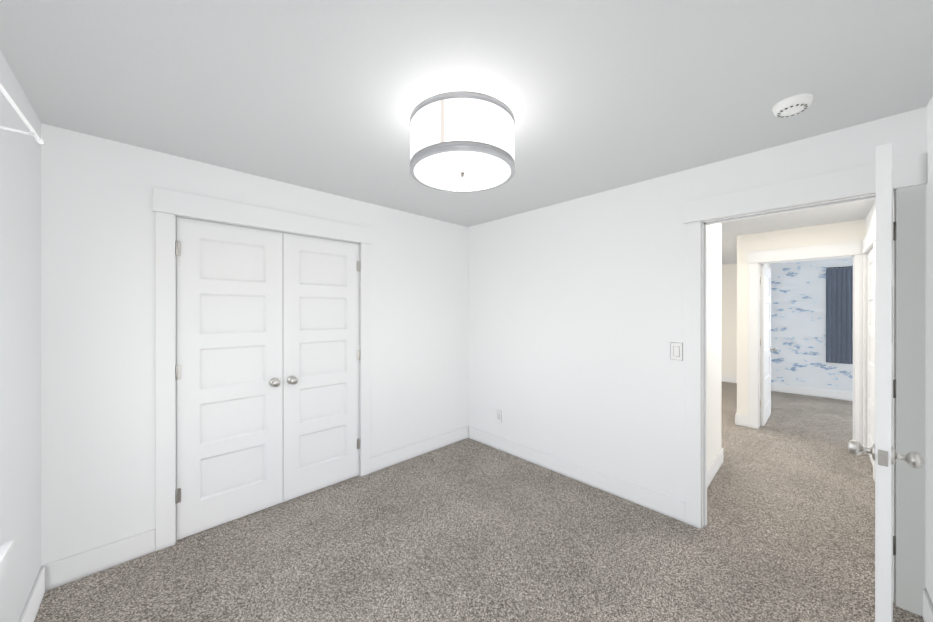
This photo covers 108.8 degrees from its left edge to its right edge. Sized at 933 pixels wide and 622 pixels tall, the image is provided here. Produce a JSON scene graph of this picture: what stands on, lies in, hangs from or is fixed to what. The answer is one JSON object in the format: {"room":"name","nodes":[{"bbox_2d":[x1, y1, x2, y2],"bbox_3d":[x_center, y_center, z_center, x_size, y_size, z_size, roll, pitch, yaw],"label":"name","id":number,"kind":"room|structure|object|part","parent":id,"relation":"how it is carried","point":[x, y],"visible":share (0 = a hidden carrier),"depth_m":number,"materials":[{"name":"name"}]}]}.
{"room":"empty bedroom","nodes":[
{"label":"empty bedroom","id":0,"kind":"room"},
{"bbox_2d":[0,51,40,621],"bbox_3d":[-1.159,0.236,0.553,0.120,2.420,3.370,0,0,-44],"label":"wall","id":1,"kind":"structure","parent":0,"point":[20,340],"depth_m":1.43,"materials":[{"name":"paint"}]},
{"bbox_2d":[0,541,12,580],"bbox_3d":[-1.192,0.909,0.674,0.067,0.107,1.540,0,0,-44],"label":"trim","id":2,"kind":"structure","parent":1,"relation":"attached to","point":[5,548],"depth_m":1.21,"materials":[{"name":"white paint"}]},
{"bbox_2d":[0,83,43,143],"bbox_3d":[-1.115,-0.628,0.668,0.101,0.140,1.752,0,0,-44],"label":"curtain rod","id":3,"kind":"object","parent":1,"relation":"attached to","point":[39,140],"visible":1,"depth_m":1.16,"materials":[{"name":"white metal"}]},
{"bbox_2d":[18,563,49,621],"bbox_3d":[-1.109,1.379,0.602,0.017,0.135,3.130,0,0,-44],"label":"baseboard","id":4,"kind":"structure","parent":1,"relation":"attached to","point":[42,582],"depth_m":1.60,"materials":[{"name":"white paint"}]},
{"bbox_2d":[41,123,467,565],"bbox_3d":[-1.130,0.235,2.830,3.310,2.420,0.120,0,0,-44],"label":"wall","id":5,"kind":"structure","parent":0,"point":[97,351],"depth_m":1.95,"materials":[{"name":"paint"}]},
{"bbox_2d":[42,529,154,588],"bbox_3d":[-2.024,1.378,1.880,0.401,0.135,0.017,0,0,-44],"label":"baseboard","id":6,"kind":"structure","parent":5,"relation":"attached to","point":[58,573],"depth_m":1.86,"materials":[{"name":"white paint"}]},
{"bbox_2d":[175,241,180,503],"bbox_3d":[-1.810,0.378,2.096,0.028,1.647,0.011,0,0,-44],"label":"left closet door hinges","id":7,"kind":"object","parent":5,"relation":"attached to","point":[177,372],"visible":1,"depth_m":2.09,"materials":[{"name":"grey metal"}]},
{"bbox_2d":[176,217,282,539],"bbox_3d":[-1.587,0.418,2.290,0.604,2.030,0.106,0,0,-44],"label":"closet door","id":8,"kind":"structure","parent":5,"relation":"in","point":[229,383],"depth_m":2.28,"materials":[{"name":"white paint"}]},
{"bbox_3d":[-1.399,0.520,2.446,0.066,0.066,0.070,0,0,-44],"label":"knob","id":9,"kind":"part","parent":8,"relation":"part of","materials":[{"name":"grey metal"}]},
{"bbox_2d":[153,187,371,550],"bbox_3d":[-1.419,0.413,2.553,1.253,2.064,0.122,0,0,-44],"label":"door frame","id":10,"kind":"structure","parent":5,"relation":"attached to","point":[175,322],"depth_m":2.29,"materials":[{"name":"white paint"}]},
{"bbox_2d":[283,233,358,501],"bbox_3d":[-1.149,0.418,2.710,0.604,2.030,0.106,0,0,-44],"label":"closet door","id":11,"kind":"structure","parent":5,"relation":"in","point":[320,360],"depth_m":2.70,"materials":[{"name":"white paint"}]},
{"bbox_3d":[-1.313,0.520,2.529,0.066,0.066,0.070,0,0,-44],"label":"knob","id":12,"kind":"part","parent":11,"relation":"part of","materials":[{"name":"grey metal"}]},
{"bbox_2d":[357,261,359,448],"bbox_3d":[-0.945,0.377,2.924,0.028,1.647,0.011,0,0,-44],"label":"right closet door hinges","id":13,"kind":"object","parent":5,"relation":"attached to","point":[358,354],"visible":1,"depth_m":2.92,"materials":[{"name":"grey metal"}]},
{"bbox_2d":[371,426,469,472],"bbox_3d":[-0.432,1.377,3.403,1.192,0.135,0.017,0,0,-44],"label":"baseboard","id":14,"kind":"structure","parent":5,"relation":"attached to","point":[390,458],"depth_m":3.34,"materials":[{"name":"white paint"}]},
{"bbox_2d":[0,0,932,264],"bbox_3d":[2.423,-1.026,3.405,9.240,0.100,5.700,0,0,-44],"label":"ceiling","id":15,"kind":"structure","parent":0,"point":[594,96],"depth_m":1.40,"materials":[{"name":"paint"}]},
{"bbox_2d":[410,91,514,192],"bbox_3d":[-0.020,-0.824,1.663,0.517,0.302,0.517,0,0,-44],"label":"drum pendant light","id":16,"kind":"object","parent":15,"relation":"hanging from","point":[461,141],"visible":1,"depth_m":1.47,"materials":[{"name":"white fabric"}]},
{"bbox_2d":[772,94,812,117],"bbox_3d":[1.519,-0.952,1.558,0.136,0.046,0.136,0,0,-44],"label":"smoke detector","id":17,"kind":"object","parent":15,"relation":"attached to","point":[793,105],"visible":1,"depth_m":1.53,"materials":[{"name":"white plastic"}]},
{"bbox_2d":[34,382,923,621],"bbox_3d":[2.423,1.494,3.407,9.240,0.100,5.700,0,0,-44],"label":"floor","id":18,"kind":"structure","parent":0,"point":[468,530],"depth_m":2.02,"materials":[{"name":"carpet"}]},
{"bbox_2d":[468,107,926,587],"bbox_3d":[1.146,0.235,2.759,0.120,2.420,3.370,0,0,-44],"label":"wall","id":19,"kind":"structure","parent":0,"point":[576,317],"depth_m":2.69,"materials":[{"name":"paint"}]},
{"bbox_2d":[496,409,500,421],"bbox_3d":[0.336,1.094,3.514,0.008,0.122,0.077,0,0,-44],"label":"duplex electrical outlet","id":20,"kind":"object","parent":19,"relation":"attached to","point":[498,415],"visible":1,"depth_m":3.51,"materials":[{"name":"white plastic"}]},
{"bbox_2d":[470,426,684,522],"bbox_3d":[0.758,1.377,3.068,0.014,0.135,2.149,0,0,-44],"label":"baseboard","id":21,"kind":"structure","parent":19,"relation":"attached to","point":[668,506],"depth_m":2.77,"materials":[{"name":"white paint"}]},
{"bbox_2d":[670,342,682,360],"bbox_3d":[1.466,0.275,2.331,0.010,0.122,0.077,0,0,-44],"label":"light switch","id":22,"kind":"object","parent":19,"relation":"attached to","point":[676,351],"visible":1,"depth_m":2.33,"materials":[{"name":"white plastic"}]},
{"bbox_2d":[683,153,926,615],"bbox_3d":[1.885,0.347,1.987,0.168,2.196,0.992,0,0,-44],"label":"door frame","id":23,"kind":"structure","parent":19,"relation":"attached to","point":[910,384],"depth_m":1.65,"materials":[{"name":"white wood"}]},
{"bbox_2d":[707,223,721,467],"bbox_3d":[1.979,0.235,2.843,1.200,2.420,0.120,0,0,-44],"label":"wall","id":24,"kind":"structure","parent":0,"point":[714,340],"depth_m":2.96,"materials":[{"name":"white paint"}]},
{"bbox_2d":[707,448,722,487],"bbox_3d":[2.029,1.377,2.801,1.214,0.135,0.017,0,0,-44],"label":"baseboard","id":25,"kind":"structure","parent":24,"relation":"attached to","point":[717,461],"depth_m":2.93,"materials":[{"name":"white paint"}]},
{"bbox_2d":[721,264,736,376],"bbox_3d":[4.819,0.232,7.498,0.120,2.420,3.100,0,0,-44],"label":"wall","id":26,"kind":"structure","parent":0,"point":[728,319],"depth_m":6.83,"materials":[{"name":"paint"}]},
{"bbox_2d":[721,375,736,382],"bbox_3d":[4.854,1.375,7.365,0.014,0.135,2.500,0,0,-44],"label":"baseboard","id":27,"kind":"structure","parent":26,"relation":"attached to","point":[731,379],"depth_m":6.82,"materials":[{"name":"white paint"}]},
{"bbox_2d":[737,219,865,415],"bbox_3d":[3.870,0.234,3.933,0.120,2.420,1.060,0,0,-44],"label":"wall","id":28,"kind":"structure","parent":0,"point":[847,231],"depth_m":4.14,"materials":[{"name":"paint"}]},
{"bbox_2d":[735,413,743,424],"bbox_3d":[4.589,1.376,5.364,3.164,0.135,0.020,0,0,-44],"label":"baseboard","id":29,"kind":"structure","parent":28,"relation":"attached to","point":[738,418],"depth_m":4.25,"materials":[{"name":"white paint"}]},
{"bbox_2d":[760,264,776,425],"bbox_3d":[3.988,0.417,4.448,0.760,2.030,0.176,0,0,-43],"label":"room door","id":30,"kind":"structure","parent":28,"relation":"in","point":[765,344],"depth_m":4.33,"materials":[{"name":"white paint"}]},
{"bbox_2d":[747,223,875,481],"bbox_3d":[3.584,0.346,3.504,1.129,2.196,1.077,0,0,-44],"label":"door frame","id":31,"kind":"structure","parent":28,"relation":"attached to","point":[754,258],"depth_m":3.58,"materials":[{"name":"white paint"}]},
{"bbox_2d":[770,257,852,392],"bbox_3d":[6.523,0.233,5.211,0.120,2.420,2.640,0,0,-44],"label":"wall","id":32,"kind":"structure","parent":0,"point":[798,318],"depth_m":5.81,"materials":[{"name":"paper"}]},
{"bbox_2d":[772,384,852,400],"bbox_3d":[6.442,1.376,5.197,0.017,0.135,2.490,0,0,-44],"label":"baseboard","id":33,"kind":"structure","parent":32,"relation":"attached to","point":[840,395],"depth_m":5.71,"materials":[{"name":"white paint"}]},
{"bbox_2d":[826,266,852,363],"bbox_3d":[6.481,0.053,5.092,0.058,1.581,1.365,0,0,-44],"label":"curtain","id":34,"kind":"object","parent":32,"relation":"hanging from","point":[839,315],"visible":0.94,"depth_m":5.47,"materials":[{"name":"blue fabric"}]},
{"bbox_2d":[866,96,932,603],"bbox_3d":[2.122,0.236,1.443,6.090,2.420,0.120,0,0,-44],"label":"wall","id":35,"kind":"structure","parent":0,"point":[871,219],"depth_m":1.54,"materials":[{"name":"paint"}]},
{"bbox_2d":[867,248,872,464],"bbox_3d":[3.843,0.418,3.144,0.784,2.030,0.035,0,0,-44],"label":"hall door","id":36,"kind":"structure","parent":35,"relation":"in","point":[869,349],"depth_m":3.32,"materials":[{"name":"white paint"}]},
{"bbox_2d":[847,143,923,621],"bbox_3d":[1.796,0.419,1.430,0.804,2.030,0.176,0,0,-38],"label":"bedroom door","id":37,"kind":"structure","parent":35,"relation":"in","point":[884,453],"depth_m":1.19,"materials":[{"name":"white paint"}]},
{"bbox_3d":[1.534,0.521,1.228,0.066,0.066,0.176,0,0,-38],"label":"knob","id":38,"kind":"part","parent":37,"relation":"part of","materials":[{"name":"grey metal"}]},
{"bbox_2d":[922,588,932,621],"bbox_3d":[1.080,1.379,0.543,3.040,0.135,0.017,0,0,-44],"label":"baseboard","id":39,"kind":"structure","parent":35,"relation":"attached to","point":[927,606],"depth_m":1.52,"materials":[{"name":"white paint"}]}
]}

